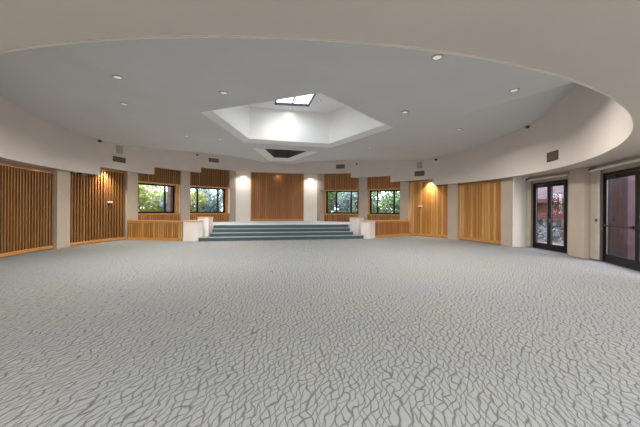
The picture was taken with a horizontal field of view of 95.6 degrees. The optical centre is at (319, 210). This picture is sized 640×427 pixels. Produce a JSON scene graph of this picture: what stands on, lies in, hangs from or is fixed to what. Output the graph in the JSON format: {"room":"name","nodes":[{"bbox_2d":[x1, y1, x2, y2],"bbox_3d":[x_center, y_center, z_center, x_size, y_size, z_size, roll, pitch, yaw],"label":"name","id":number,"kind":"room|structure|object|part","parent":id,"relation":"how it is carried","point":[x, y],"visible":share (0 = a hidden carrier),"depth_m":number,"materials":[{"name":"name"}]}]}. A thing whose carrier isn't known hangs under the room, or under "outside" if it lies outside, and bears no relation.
{"room":"empty assembly hall","nodes":[
{"label":"empty assembly hall","id":0,"kind":"room"},
{"bbox_2d":[0,159,123,242],"bbox_3d":[-9.019,-0.323,10.433,0.709,3.300,6.318,0,0,0],"label":"wall","id":1,"kind":"structure","parent":0,"point":[1,161],"depth_m":9.17,"materials":[{"name":"beige paint"}]},
{"bbox_2d":[0,163,54,257],"bbox_3d":[-8.971,0.017,8.643,0.251,2.620,2.728,0,0,-12],"label":"wall panel","id":2,"kind":"object","parent":1,"relation":"attached to","point":[26,194],"visible":1,"depth_m":8.89,"materials":[{"name":"brown wood"}]},
{"bbox_3d":[-8.965,1.257,8.646,0.221,0.100,2.718,0,0,-12],"label":"baseboard","id":3,"kind":"part","parent":2,"relation":"part of","materials":[{"name":"brown wood"}]},
{"bbox_3d":[-8.952,-1.268,8.645,0.211,0.050,2.718,0,0,-12],"label":"rail","id":4,"kind":"part","parent":2,"relation":"part of","materials":[{"name":"brown wood"}]},
{"bbox_2d":[70,169,124,245],"bbox_3d":[-9.055,-0.183,11.785,0.240,3.020,2.566,0,0,9],"label":"wall panel","id":5,"kind":"object","parent":1,"relation":"attached to","point":[92,220],"visible":0.87,"depth_m":11.82,"materials":[{"name":"brown wood"}]},
{"bbox_3d":[-9.050,1.257,11.783,0.210,0.100,2.557,0,0,9],"label":"baseboard","id":6,"kind":"part","parent":5,"relation":"part of","materials":[{"name":"brown wood"}]},
{"bbox_3d":[-9.035,-1.668,11.784,0.201,0.050,2.557,0,0,9],"label":"rail","id":7,"kind":"part","parent":5,"relation":"part of","materials":[{"name":"brown wood"}]},
{"bbox_2d":[0,45,259,161],"bbox_3d":[-6.530,-3.173,10.886,4.815,0.765,14.941,0,0,5],"label":"ceiling","id":8,"kind":"structure","parent":0,"point":[55,84],"depth_m":8.20,"materials":[{"name":"white paint"}]},
{"bbox_2d":[142,185,166,201],"bbox_3d":[-12.092,-1.245,21.230,5.436,5.240,3.576,0,0,-34],"label":"leafy shrub","id":9,"kind":"object","parent":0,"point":[160,187],"visible":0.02,"depth_m":20.69,"materials":[{"name":"green plant"}]},
{"bbox_2d":[190,188,222,211],"bbox_3d":[-9.255,-1.246,23.341,4.792,5.351,4.892,0,0,-13],"label":"leafy shrub","id":10,"kind":"object","parent":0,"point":[190,188],"visible":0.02,"depth_m":23.02,"materials":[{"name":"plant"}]},
{"bbox_2d":[229,170,233,221],"bbox_3d":[-6.475,-0.935,16.831,3.058,3.240,0.505,0,0,-42],"label":"wall","id":11,"kind":"structure","parent":0,"point":[231,183],"depth_m":17.53,"materials":[{"name":"beige paint"}]},
{"bbox_2d":[190,214,228,221],"bbox_3d":[-6.350,0.466,16.680,2.342,0.440,0.143,0,0,-42],"label":"panel","id":12,"kind":"object","parent":11,"relation":"attached to","point":[217,217],"visible":0.59,"depth_m":16.91,"materials":[{"name":"brown wood"}]},
{"bbox_2d":[190,185,229,213],"bbox_3d":[-6.432,-0.555,16.780,2.412,1.600,0.380,0,0,-42],"label":"window","id":13,"kind":"structure","parent":11,"relation":"in","point":[226,191],"depth_m":17.25,"materials":[{"name":"black metal"}]},
{"bbox_3d":[-6.437,0.210,16.780,2.412,0.070,0.380,0,0,-42],"label":"sill","id":14,"kind":"part","parent":13,"relation":"part of","materials":[{"name":"brown wood"}]},
{"bbox_2d":[190,168,229,187],"bbox_3d":[-6.334,-1.869,16.681,2.342,1.030,0.143,0,0,-42],"label":"header panel","id":15,"kind":"object","parent":11,"relation":"attached to","point":[206,177],"visible":0.98,"depth_m":16.78,"materials":[{"name":"brown wood"}]},
{"bbox_2d":[201,167,344,174],"bbox_3d":[-2.652,-2.429,18.438,10.316,0.120,2.710,0,0,-13],"label":"ceiling","id":16,"kind":"structure","parent":0,"point":[201,167],"depth_m":18.57,"materials":[{"name":"paint"}]},
{"bbox_2d":[265,149,305,157],"bbox_3d":[-1.934,-3.404,15.453,2.200,0.820,2.450,0,0,-13],"label":"wall","id":17,"kind":"structure","parent":0,"point":[275,153],"depth_m":16.57,"materials":[{"name":"grey"}]},
{"bbox_2d":[248,93,344,112],"bbox_3d":[-0.659,-4.430,10.135,5.820,0.050,5.536,0,0,-13],"label":"ceiling","id":18,"kind":"structure","parent":0,"point":[327,105],"depth_m":12.31,"materials":[{"name":"white paint"}]},
{"bbox_2d":[274,94,315,106],"bbox_3d":[-0.782,-4.456,10.519,1.440,0.120,3.680,0,0,-13],"label":"window","id":19,"kind":"structure","parent":18,"relation":"attached to","point":[313,95],"depth_m":12.13,"materials":[{"name":"black metal"}]},
{"bbox_2d":[212,105,384,143],"bbox_3d":[-0.662,-3.765,10.127,5.974,1.480,5.682,0,0,-13],"label":"skylight well","id":20,"kind":"structure","parent":0,"point":[260,123],"depth_m":12.59,"materials":[{"name":"white paint"}]},
{"bbox_2d":[62,38,572,163],"bbox_3d":[-0.738,-2.930,10.419,11.142,0.050,16.440,0,0,-13],"label":"ceiling","id":21,"kind":"structure","parent":0,"point":[187,76],"depth_m":6.36,"materials":[{"name":"white paint"}]},
{"bbox_2d":[111,75,123,79],"bbox_3d":[-4.455,-2.919,6.388,0.230,0.016,0.230,0,0,-13],"label":"recessed light","id":22,"kind":"object","parent":21,"relation":"in","point":[117,77],"visible":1,"depth_m":6.39,"materials":[{"name":"silver metal"}]},
{"bbox_2d":[219,91,228,94],"bbox_3d":[-2.387,-2.905,7.199,0.230,0.016,0.230,0,0,-13],"label":"recessed light","id":23,"kind":"object","parent":21,"relation":"in","point":[220,92],"visible":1,"depth_m":7.17,"materials":[{"name":"silver metal"}]},
{"bbox_2d":[431,54,443,60],"bbox_3d":[2.210,-2.873,5.467,0.230,0.016,0.230,0,0,-13],"label":"recessed light","id":24,"kind":"object","parent":21,"relation":"in","point":[437,57],"visible":1,"depth_m":5.46,"materials":[{"name":"silver metal"}]},
{"bbox_2d":[508,88,519,92],"bbox_3d":[4.637,-2.856,6.930,0.230,0.016,0.230,0,0,-13],"label":"recessed light","id":25,"kind":"object","parent":21,"relation":"in","point":[514,89],"visible":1,"depth_m":6.93,"materials":[{"name":"silver metal"}]},
{"bbox_2d":[0,35,634,184],"bbox_3d":[-0.741,-2.462,10.419,16.347,2.226,16.348,0,0,-13],"label":"ceiling soffit","id":26,"kind":"structure","parent":0,"point":[586,123],"depth_m":10.16,"materials":[{"name":"paint"}]},
{"bbox_2d":[113,156,125,162],"bbox_3d":[-8.637,-2.171,12.475,0.035,0.220,0.580,0,0,15],"label":"air vent","id":27,"kind":"object","parent":26,"relation":"in","point":[115,158],"visible":1,"depth_m":12.43,"materials":[{"name":"brown"}]},
{"bbox_2d":[116,145,122,153],"bbox_3d":[-8.625,-2.600,12.473,0.065,0.340,0.300,0,0,15],"label":"wall speaker","id":28,"kind":"object","parent":26,"relation":"attached to","point":[119,149],"visible":1,"depth_m":12.44,"materials":[{"name":"beige plastic"}]},
{"bbox_2d":[209,158,218,162],"bbox_3d":[-6.080,-2.843,16.585,0.580,0.220,0.035,0,0,-41],"label":"air vent","id":29,"kind":"object","parent":26,"relation":"in","point":[210,159],"visible":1,"depth_m":16.58,"materials":[{"name":"brown"}]},
{"bbox_2d":[253,148,316,161],"bbox_3d":[-2.001,-2.954,15.721,3.240,0.080,3.400,0,0,-13],"label":"trim","id":30,"kind":"structure","parent":26,"relation":"attached to","point":[263,152],"depth_m":15.83,"materials":[{"name":"white paint"}]},
{"bbox_2d":[201,93,392,147],"bbox_3d":[-0.664,-2.965,10.110,6.334,0.120,6.024,0,0,-13],"label":"trim","id":31,"kind":"structure","parent":26,"relation":"attached to","point":[211,115],"depth_m":11.55,"materials":[{"name":"white paint"}]},
{"bbox_2d":[0,37,633,184],"bbox_3d":[-0.158,-1.354,7.937,16.318,0.030,11.215,0,0,-13],"label":"trim","id":32,"kind":"structure","parent":26,"relation":"attached to","point":[163,37],"depth_m":2.48,"materials":[{"name":"beige paint"}]},
{"bbox_2d":[336,165,344,168],"bbox_3d":[1.290,-2.741,18.320,0.560,0.250,0.035,0,0,14],"label":"air vent","id":33,"kind":"object","parent":26,"relation":"in","point":[337,166],"visible":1,"depth_m":18.31,"materials":[{"name":"brown"}]},
{"bbox_2d":[417,162,421,167],"bbox_3d":[5.408,-2.452,15.764,0.065,0.340,0.300,0,0,-41],"label":"wall speaker","id":34,"kind":"object","parent":26,"relation":"attached to","point":[419,164],"visible":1,"depth_m":15.73,"materials":[{"name":"grey fabric"}]},
{"bbox_2d":[547,150,557,161],"bbox_3d":[7.304,-1.689,9.101,0.035,0.300,0.560,0,0,9],"label":"air vent","id":35,"kind":"object","parent":26,"relation":"in","point":[554,155],"visible":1,"depth_m":9.09,"materials":[{"name":"brown"}]},
{"bbox_2d":[0,235,639,426],"bbox_3d":[-0.333,1.388,8.595,18.500,0.001,22.250,0,0,-13],"label":"floor","id":36,"kind":"structure","parent":0,"point":[411,330],"depth_m":3.26,"materials":[{"name":"carpet"}]},
{"bbox_2d":[51,169,70,248],"bbox_3d":[-9.204,-0.054,10.249,0.304,2.760,0.555,0,0,-1],"label":"column","id":37,"kind":"structure","parent":36,"relation":"on","point":[62,178],"depth_m":10.16,"materials":[{"name":"beige paint"}]},
{"bbox_2d":[124,171,137,239],"bbox_3d":[-8.858,-0.217,13.344,0.674,3.090,0.547,0,0,20],"label":"column","id":38,"kind":"structure","parent":36,"relation":"on","point":[131,178],"depth_m":13.12,"materials":[{"name":"beige paint"}]},
{"bbox_2d":[128,220,182,240],"bbox_3d":[-7.242,0.902,12.903,2.602,0.875,0.340,0,0,8],"label":"wall","id":39,"kind":"structure","parent":36,"relation":"on","point":[156,230],"depth_m":12.76,"materials":[{"name":"brown wood"}]},
{"bbox_3d":[-7.257,0.544,12.772,2.602,0.070,0.045,0,0,8],"label":"rail","id":40,"kind":"part","parent":39,"relation":"part of","materials":[{"name":"brown wood"}]},
{"bbox_3d":[-7.263,1.279,12.769,2.602,0.120,0.050,0,0,8],"label":"baseboard","id":41,"kind":"part","parent":39,"relation":"part of","materials":[{"name":"brown wood"}]},
{"bbox_2d":[182,220,203,241],"bbox_3d":[-5.561,0.901,12.730,0.700,0.900,0.540,0,0,9],"label":"pier","id":42,"kind":"object","parent":36,"relation":"on","point":[192,229],"visible":0.93,"depth_m":12.49,"materials":[{"name":"paint"}]},
{"bbox_2d":[197,217,213,236],"bbox_3d":[-5.305,0.833,13.428,0.540,1.040,0.580,0,0,1],"label":"pier","id":43,"kind":"object","parent":36,"relation":"on","point":[208,221],"visible":0.72,"depth_m":13.16,"materials":[{"name":"paint"}]},
{"bbox_2d":[199,221,363,241],"bbox_3d":[-2.135,1.044,16.034,13.782,0.663,5.560,0,0,-13],"label":"stage platform","id":44,"kind":"object","parent":36,"relation":"on","point":[233,230],"visible":0.67,"depth_m":13.90,"materials":[{"name":"carpet"}]},
{"bbox_2d":[180,171,189,220],"bbox_3d":[-7.483,-0.722,15.810,0.654,2.800,0.531,0,0,39],"label":"column","id":45,"kind":"structure","parent":44,"relation":"on","point":[184,175],"depth_m":15.57,"materials":[{"name":"beige paint"}]},
{"bbox_2d":[230,171,235,220],"bbox_3d":[-5.484,-0.858,18.071,0.460,3.100,0.420,0,0,-13],"label":"column","id":46,"kind":"structure","parent":44,"relation":"on","point":[232,190],"depth_m":17.89,"materials":[{"name":"beige paint"}]},
{"bbox_2d":[317,174,323,220],"bbox_3d":[0.021,-0.820,19.382,0.460,3.100,0.420,0,0,-13],"label":"column","id":47,"kind":"structure","parent":44,"relation":"on","point":[320,193],"depth_m":19.17,"materials":[{"name":"beige paint"}]},
{"bbox_2d":[358,177,367,219],"bbox_3d":[2.788,-0.650,18.281,0.578,2.800,0.654,0,0,24],"label":"column","id":48,"kind":"structure","parent":44,"relation":"on","point":[363,181],"depth_m":17.97,"materials":[{"name":"beige paint"}]},
{"bbox_2d":[349,217,363,234],"bbox_3d":[1.901,0.883,15.022,0.540,1.040,0.580,0,0,-43],"label":"pier","id":49,"kind":"object","parent":36,"relation":"on","point":[355,223],"visible":0.78,"depth_m":14.81,"materials":[{"name":"paint"}]},
{"bbox_2d":[360,220,375,238],"bbox_3d":[2.395,0.957,14.502,0.540,0.900,0.600,0,0,41],"label":"pier","id":50,"kind":"object","parent":36,"relation":"on","point":[367,226],"visible":0.91,"depth_m":14.28,"materials":[{"name":"paint"}]},
{"bbox_2d":[375,220,409,237],"bbox_3d":[3.820,0.979,15.595,2.756,0.875,0.340,0,0,-35],"label":"wall","id":51,"kind":"structure","parent":36,"relation":"on","point":[383,228],"depth_m":15.40,"materials":[{"name":"brown wood"}]},
{"bbox_3d":[3.898,0.622,15.486,2.756,0.070,0.045,0,0,-35],"label":"rail","id":52,"kind":"part","parent":51,"relation":"part of","materials":[{"name":"brown wood"}]},
{"bbox_3d":[3.895,1.357,15.484,2.756,0.120,0.050,0,0,-35],"label":"baseboard","id":53,"kind":"part","parent":51,"relation":"part of","materials":[{"name":"brown wood"}]},
{"bbox_2d":[400,181,409,231],"bbox_3d":[5.028,-0.120,16.799,0.562,3.090,0.674,0,0,42],"label":"column","id":54,"kind":"structure","parent":36,"relation":"on","point":[404,185],"depth_m":16.50,"materials":[{"name":"beige paint"}]},
{"bbox_2d":[448,183,459,239],"bbox_3d":[6.687,0.057,14.411,0.305,2.760,0.570,0,0,-28],"label":"column","id":55,"kind":"structure","parent":36,"relation":"on","point":[453,189],"depth_m":14.29,"materials":[{"name":"beige paint"}]},
{"bbox_2d":[501,177,512,246],"bbox_3d":[7.633,0.063,11.695,0.264,2.760,0.557,0,0,-9],"label":"column","id":56,"kind":"structure","parent":36,"relation":"on","point":[506,183],"depth_m":11.66,"materials":[{"name":"beige paint"}]},
{"bbox_2d":[569,167,594,258],"bbox_3d":[8.194,0.067,9.025,0.460,2.760,0.860,0,0,9],"label":"column","id":57,"kind":"structure","parent":36,"relation":"on","point":[579,178],"depth_m":8.88,"materials":[{"name":"beige paint"}]},
{"bbox_2d":[0,0,639,184],"bbox_3d":[0.326,-1.408,5.910,20.352,0.120,16.729,0,0,-13],"label":"ceiling","id":58,"kind":"structure","parent":0,"point":[594,43],"depth_m":2.13,"materials":[{"name":"paint"}]},
{"bbox_2d":[320,173,345,220],"bbox_3d":[1.444,-0.880,18.731,3.013,3.240,0.501,0,0,15],"label":"wall","id":59,"kind":"structure","parent":0,"point":[321,175],"depth_m":18.84,"materials":[{"name":"beige paint"}]},
{"bbox_2d":[323,189,358,214],"bbox_3d":[1.424,-0.500,18.665,2.367,1.600,0.380,0,0,15],"label":"window","id":60,"kind":"structure","parent":59,"relation":"in","point":[326,212],"depth_m":18.73,"materials":[{"name":"brown wood"}]},
{"bbox_3d":[1.419,0.265,18.665,2.367,0.070,0.380,0,0,15],"label":"sill","id":61,"kind":"part","parent":60,"relation":"part of","materials":[{"name":"brown wood"}]},
{"bbox_2d":[324,173,358,189],"bbox_3d":[1.399,-1.815,18.535,2.298,1.030,0.140,0,0,15],"label":"header panel","id":62,"kind":"object","parent":59,"relation":"attached to","point":[331,181],"visible":0.98,"depth_m":18.56,"materials":[{"name":"brown wood"}]},
{"bbox_2d":[324,215,358,221],"bbox_3d":[1.383,0.520,18.535,2.298,0.440,0.140,0,0,15],"label":"panel","id":63,"kind":"object","parent":59,"relation":"attached to","point":[336,218],"visible":0.79,"depth_m":18.59,"materials":[{"name":"brown wood"}]},
{"bbox_2d":[297,82,577,163],"bbox_3d":[4.224,-3.098,13.448,4.815,0.765,14.941,0,0,-31],"label":"ceiling","id":64,"kind":"structure","parent":0,"point":[486,125],"depth_m":11.06,"materials":[{"name":"white paint"}]},
{"bbox_2d":[410,179,500,184],"bbox_3d":[6.498,-0.214,14.507,0.580,3.300,5.613,0,0,-29],"label":"wall","id":65,"kind":"structure","parent":0,"point":[432,179],"depth_m":13.45,"materials":[{"name":"beige paint"}]},
{"bbox_2d":[415,171,423,175],"bbox_3d":[5.412,-1.982,15.771,0.035,0.260,0.580,0,0,-41],"label":"air vent","id":66,"kind":"object","parent":65,"relation":"in","point":[420,172],"visible":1,"depth_m":15.75,"materials":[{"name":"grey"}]},
{"bbox_2d":[409,180,447,237],"bbox_3d":[5.845,-0.079,15.587,0.161,3.020,2.342,0,0,-38],"label":"wall panel","id":67,"kind":"object","parent":65,"relation":"attached to","point":[430,220],"visible":0.86,"depth_m":15.61,"materials":[{"name":"brown wood"}]},
{"bbox_3d":[5.823,1.346,15.578,0.131,0.130,2.333,0,0,-38],"label":"baseboard","id":68,"kind":"part","parent":67,"relation":"part of","materials":[{"name":"brown wood"}]},
{"bbox_2d":[458,181,500,244],"bbox_3d":[7.198,0.110,13.066,0.160,2.660,2.327,0,0,-18],"label":"wall panel","id":69,"kind":"object","parent":65,"relation":"attached to","point":[479,203],"visible":0.99,"depth_m":13.04,"materials":[{"name":"brown wood"}]},
{"bbox_3d":[6.794,0.108,14.124,0.045,2.660,0.050,0,0,-26],"label":"trim","id":70,"kind":"part","parent":69,"relation":"part of","materials":[{"name":"brown wood"}]},
{"bbox_3d":[7.175,1.355,13.061,0.130,0.130,2.319,0,0,-18],"label":"baseboard","id":71,"kind":"part","parent":69,"relation":"part of","materials":[{"name":"brown wood"}]},
{"bbox_3d":[7.197,-1.195,13.062,0.120,0.050,2.319,0,0,-18],"label":"rail","id":72,"kind":"part","parent":69,"relation":"part of","materials":[{"name":"brown wood"}]},
{"bbox_2d":[512,177,528,246],"bbox_3d":[8.052,0.066,11.485,0.950,2.760,0.163,0,0,-7],"label":"wall","id":73,"kind":"structure","parent":0,"point":[519,183],"depth_m":11.38,"materials":[{"name":"white paint"}]},
{"bbox_2d":[529,171,568,253],"bbox_3d":[8.312,0.048,10.403,0.140,2.800,2.400,0,0,0],"label":"wall","id":74,"kind":"structure","parent":0,"point":[567,172],"depth_m":10.49,"materials":[{"name":"beige paint"}]},
{"bbox_2d":[526,174,568,245],"bbox_3d":[8.146,0.087,10.463,0.130,2.620,1.880,0,0,0],"label":"vertical blind","id":75,"kind":"object","parent":74,"relation":"attached to","point":[528,211],"visible":0.96,"depth_m":11.23,"materials":[{"name":"white plastic"}]},
{"bbox_3d":[8.130,-1.148,10.453,0.060,0.050,1.860,0,0,0],"label":"head rail","id":76,"kind":"part","parent":75,"relation":"part of","materials":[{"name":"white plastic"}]},
{"bbox_2d":[533,179,567,253],"bbox_3d":[8.261,0.213,10.428,0.160,2.470,1.550,0,0,0],"label":"door","id":77,"kind":"structure","parent":74,"relation":"in","point":[546,246],"depth_m":10.38,"materials":[{"name":"black metal"}]},
{"bbox_2d":[595,155,639,260],"bbox_3d":[7.612,0.043,6.866,0.140,2.800,3.700,0,0,19],"label":"wall","id":78,"kind":"structure","parent":0,"point":[635,164],"depth_m":8.18,"materials":[{"name":"beige paint"}]},
{"bbox_2d":[588,158,639,259],"bbox_3d":[7.499,0.083,7.100,0.160,2.620,3.170,0,0,19],"label":"vertical blind","id":79,"kind":"object","parent":78,"relation":"attached to","point":[595,173],"visible":1,"depth_m":8.27,"materials":[{"name":"white plastic"}]},
{"bbox_3d":[7.497,-1.153,7.093,0.060,0.050,3.150,0,0,19],"label":"head rail","id":80,"kind":"part","parent":79,"relation":"part of","materials":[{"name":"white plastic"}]},
{"bbox_2d":[602,166,639,270],"bbox_3d":[7.555,0.208,6.885,0.178,2.470,2.700,0,0,19],"label":"door","id":81,"kind":"structure","parent":78,"relation":"in","point":[634,264],"depth_m":7.42,"materials":[{"name":"black metal"}]},
{"bbox_3d":[-8.211,-0.947,14.633,2.269,3.240,2.405,0,0,-13],"label":"wall","id":82,"kind":"structure","parent":0,"visible":0},
{"bbox_2d":[138,181,179,214],"bbox_3d":[-8.182,-0.567,14.613,0.380,1.600,2.352,0,0,29],"label":"window","id":83,"kind":"structure","parent":82,"relation":"in","point":[175,187],"depth_m":15.10,"materials":[{"name":"brown wood"}]},
{"bbox_3d":[-8.188,0.198,14.613,0.380,0.070,2.352,0,0,29],"label":"sill","id":84,"kind":"part","parent":83,"relation":"part of","materials":[{"name":"brown wood"}]},
{"bbox_2d":[138,168,179,184],"bbox_3d":[-8.057,-1.731,14.547,0.139,0.730,2.283,0,0,29],"label":"header panel","id":85,"kind":"object","parent":82,"relation":"attached to","point":[160,175],"visible":0.94,"depth_m":14.72,"materials":[{"name":"brown wood"}]},
{"bbox_2d":[138,215,179,220],"bbox_3d":[-8.072,0.454,14.547,0.140,0.440,2.283,0,0,29],"label":"panel","id":86,"kind":"object","parent":82,"relation":"attached to","point":[140,217],"visible":0.64,"depth_m":14.57,"materials":[{"name":"brown wood"}]},
{"bbox_3d":[3.948,-0.862,17.592,2.204,3.240,2.304,0,0,-13],"label":"wall","id":87,"kind":"structure","parent":0,"visible":0},
{"bbox_2d":[367,188,399,215],"bbox_3d":[3.927,-0.482,17.559,2.231,1.600,0.380,0,0,33],"label":"window","id":88,"kind":"structure","parent":87,"relation":"in","point":[370,191],"depth_m":17.89,"materials":[{"name":"black metal"}]},
{"bbox_3d":[3.921,0.282,17.559,2.231,0.070,0.380,0,0,33],"label":"sill","id":89,"kind":"part","parent":88,"relation":"part of","materials":[{"name":"brown wood"}]},
{"bbox_2d":[367,215,399,219],"bbox_3d":[3.843,0.537,17.443,2.166,0.440,0.131,0,0,33],"label":"panel","id":90,"kind":"object","parent":87,"relation":"attached to","point":[369,217],"visible":0.59,"depth_m":17.49,"materials":[{"name":"brown wood"}]},
{"bbox_2d":[368,176,399,188],"bbox_3d":[3.858,-1.648,17.443,2.166,0.730,0.132,0,0,33],"label":"header panel","id":91,"kind":"object","parent":87,"relation":"attached to","point":[373,182],"visible":0.95,"depth_m":17.54,"materials":[{"name":"brown wood"}]},
{"bbox_3d":[-2.753,-0.889,18.819,6.200,3.200,0.130,0,0,-13],"label":"wall","id":92,"kind":"structure","parent":0,"visible":0},
{"bbox_2d":[236,172,250,220],"bbox_3d":[-4.814,-0.864,18.189,0.900,3.120,0.120,0,0,-13],"label":"panel","id":93,"kind":"object","parent":92,"relation":"attached to","point":[243,184],"visible":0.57,"depth_m":18.17,"materials":[{"name":"paint"}]},
{"bbox_2d":[251,172,303,220],"bbox_3d":[-2.714,-0.859,18.654,3.380,3.140,0.110,0,0,-13],"label":"backdrop panel","id":94,"kind":"object","parent":92,"relation":"attached to","point":[274,196],"visible":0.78,"depth_m":18.62,"materials":[{"name":"brown wood"}]},
{"bbox_3d":[-4.323,-0.870,18.244,0.060,3.140,0.060,0,0,-13],"label":"trim","id":95,"kind":"part","parent":94,"relation":"part of","materials":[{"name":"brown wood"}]},
{"bbox_3d":[-2.719,0.646,18.629,3.320,0.130,0.060,0,0,-13],"label":"baseboard","id":96,"kind":"part","parent":94,"relation":"part of","materials":[{"name":"brown wood"}]},
{"bbox_3d":[-1.093,-0.848,19.014,0.060,3.140,0.060,0,0,-13],"label":"trim","id":97,"kind":"part","parent":94,"relation":"part of","materials":[{"name":"brown wood"}]},
{"bbox_2d":[304,174,316,220],"bbox_3d":[-0.631,-0.834,19.186,0.900,3.120,0.120,0,0,-13],"label":"panel","id":98,"kind":"object","parent":92,"relation":"attached to","point":[310,180],"visible":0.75,"depth_m":19.16,"materials":[{"name":"paint"}]},
{"label":"outside","id":99,"kind":"structure","parent":0,"visible":0},
{"bbox_2d":[537,238,562,245],"bbox_3d":[-0.768,1.445,10.419,120.000,0.001,120.000,0,0,-13],"label":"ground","id":100,"kind":"structure","parent":99,"point":[555,242],"depth_m":13.86,"materials":[{"name":"grey concrete"}]},
{"bbox_2d":[139,185,163,211],"bbox_3d":[-10.655,-0.166,16.832,2.868,3.177,2.512,0,0,-13],"label":"leafy shrub","id":101,"kind":"object","parent":100,"relation":"on","point":[145,200],"visible":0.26,"depth_m":16.71,"materials":[{"name":"green plant"}]},
{"bbox_2d":[145,194,166,211],"bbox_3d":[-9.869,0.197,18.197,2.516,2.415,2.000,0,0,23],"label":"leafy shrub","id":102,"kind":"object","parent":100,"relation":"on","point":[161,202],"visible":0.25,"depth_m":17.65,"materials":[{"name":"green plant"}]},
{"bbox_2d":[167,187,171,211],"bbox_3d":[-8.322,-0.338,16.490,0.400,3.460,0.550,0,0,38],"label":"brick pillar","id":103,"kind":"structure","parent":100,"relation":"on","point":[169,189],"depth_m":16.21,"materials":[{"name":"brown brick"}]},
{"bbox_2d":[159,189,208,211],"bbox_3d":[-9.048,-0.021,19.007,2.521,2.836,2.944,0,0,42],"label":"leafy shrub","id":104,"kind":"object","parent":100,"relation":"on","point":[192,195],"visible":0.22,"depth_m":19.09,"materials":[{"name":"green plant"}]},
{"bbox_2d":[198,189,222,211],"bbox_3d":[-7.757,-0.194,20.079,2.198,3.233,2.003,0,0,-2],"label":"leafy shrub","id":105,"kind":"object","parent":100,"relation":"on","point":[210,207],"visible":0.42,"depth_m":19.83,"materials":[{"name":"green plant"}]},
{"bbox_2d":[328,192,338,207],"bbox_3d":[-0.088,-0.208,22.090,3.083,3.381,2.272,0,0,18],"label":"leafy shrub","id":106,"kind":"object","parent":100,"relation":"on","point":[331,195],"visible":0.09,"depth_m":21.81,"materials":[{"name":"green plant"}]},
{"bbox_2d":[328,192,357,211],"bbox_3d":[1.703,-0.064,22.398,2.762,3.073,2.363,0,0,-13],"label":"leafy shrub","id":107,"kind":"object","parent":100,"relation":"on","point":[343,204],"visible":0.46,"depth_m":22.04,"materials":[{"name":"green plant"}]},
{"bbox_2d":[338,192,376,210],"bbox_3d":[3.283,-1.036,25.322,4.158,5.043,4.098,0,0,-3],"label":"leafy shrub","id":108,"kind":"object","parent":100,"relation":"on","point":[353,206],"visible":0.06,"depth_m":24.88,"materials":[{"name":"green plant"}]},
{"bbox_2d":[348,193,379,212],"bbox_3d":[3.364,-0.062,22.010,3.049,3.091,2.729,0,0,3],"label":"leafy shrub","id":109,"kind":"object","parent":100,"relation":"on","point":[373,199],"visible":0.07,"depth_m":22.38,"materials":[{"name":"green plant"}]},
{"bbox_2d":[372,191,399,212],"bbox_3d":[5.295,-0.439,21.040,3.486,3.871,2.740,0,0,-13],"label":"leafy shrub","id":110,"kind":"object","parent":100,"relation":"on","point":[385,203],"visible":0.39,"depth_m":21.10,"materials":[{"name":"green plant"}]},
{"bbox_2d":[384,191,399,212],"bbox_3d":[7.247,-1.178,24.214,4.760,5.486,4.039,0,0,17],"label":"leafy shrub","id":111,"kind":"object","parent":100,"relation":"on","point":[384,191],"visible":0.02,"depth_m":23.88,"materials":[{"name":"green plant"}]},
{"bbox_2d":[537,222,560,241],"bbox_3d":[11.056,1.023,14.061,1.272,1.036,0.953,0,0,-13],"label":"leafy shrub","id":112,"kind":"object","parent":100,"relation":"on","point":[540,229],"visible":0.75,"depth_m":13.97,"materials":[{"name":"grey plant"}]},
{"bbox_2d":[537,219,562,239],"bbox_3d":[11.935,0.965,14.086,0.552,1.017,10.228,0,0,-13],"label":"stone wall","id":113,"kind":"structure","parent":100,"relation":"on","point":[558,223],"depth_m":14.39,"materials":[{"name":"grey stone"}]},
{"bbox_2d":[538,185,563,218],"bbox_3d":[16.979,-1.066,13.563,7.050,5.150,14.500,0,0,-13],"label":"brick building","id":114,"kind":"structure","parent":100,"relation":"on","point":[558,191],"depth_m":16.61,"materials":[{"name":"red brick"}]},
{"bbox_2d":[553,229,562,242],"bbox_3d":[11.188,1.126,13.121,1.204,0.834,1.135,0,0,-13],"label":"leafy shrub","id":115,"kind":"object","parent":100,"relation":"on","point":[561,233],"visible":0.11,"depth_m":13.12,"materials":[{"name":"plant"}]},
{"bbox_2d":[609,175,634,259],"bbox_3d":[9.282,-0.165,8.790,0.550,3.360,1.180,0,0,19],"label":"brick pier","id":116,"kind":"structure","parent":100,"relation":"on","point":[622,190],"depth_m":8.54,"materials":[{"name":"red brick"}]}
]}

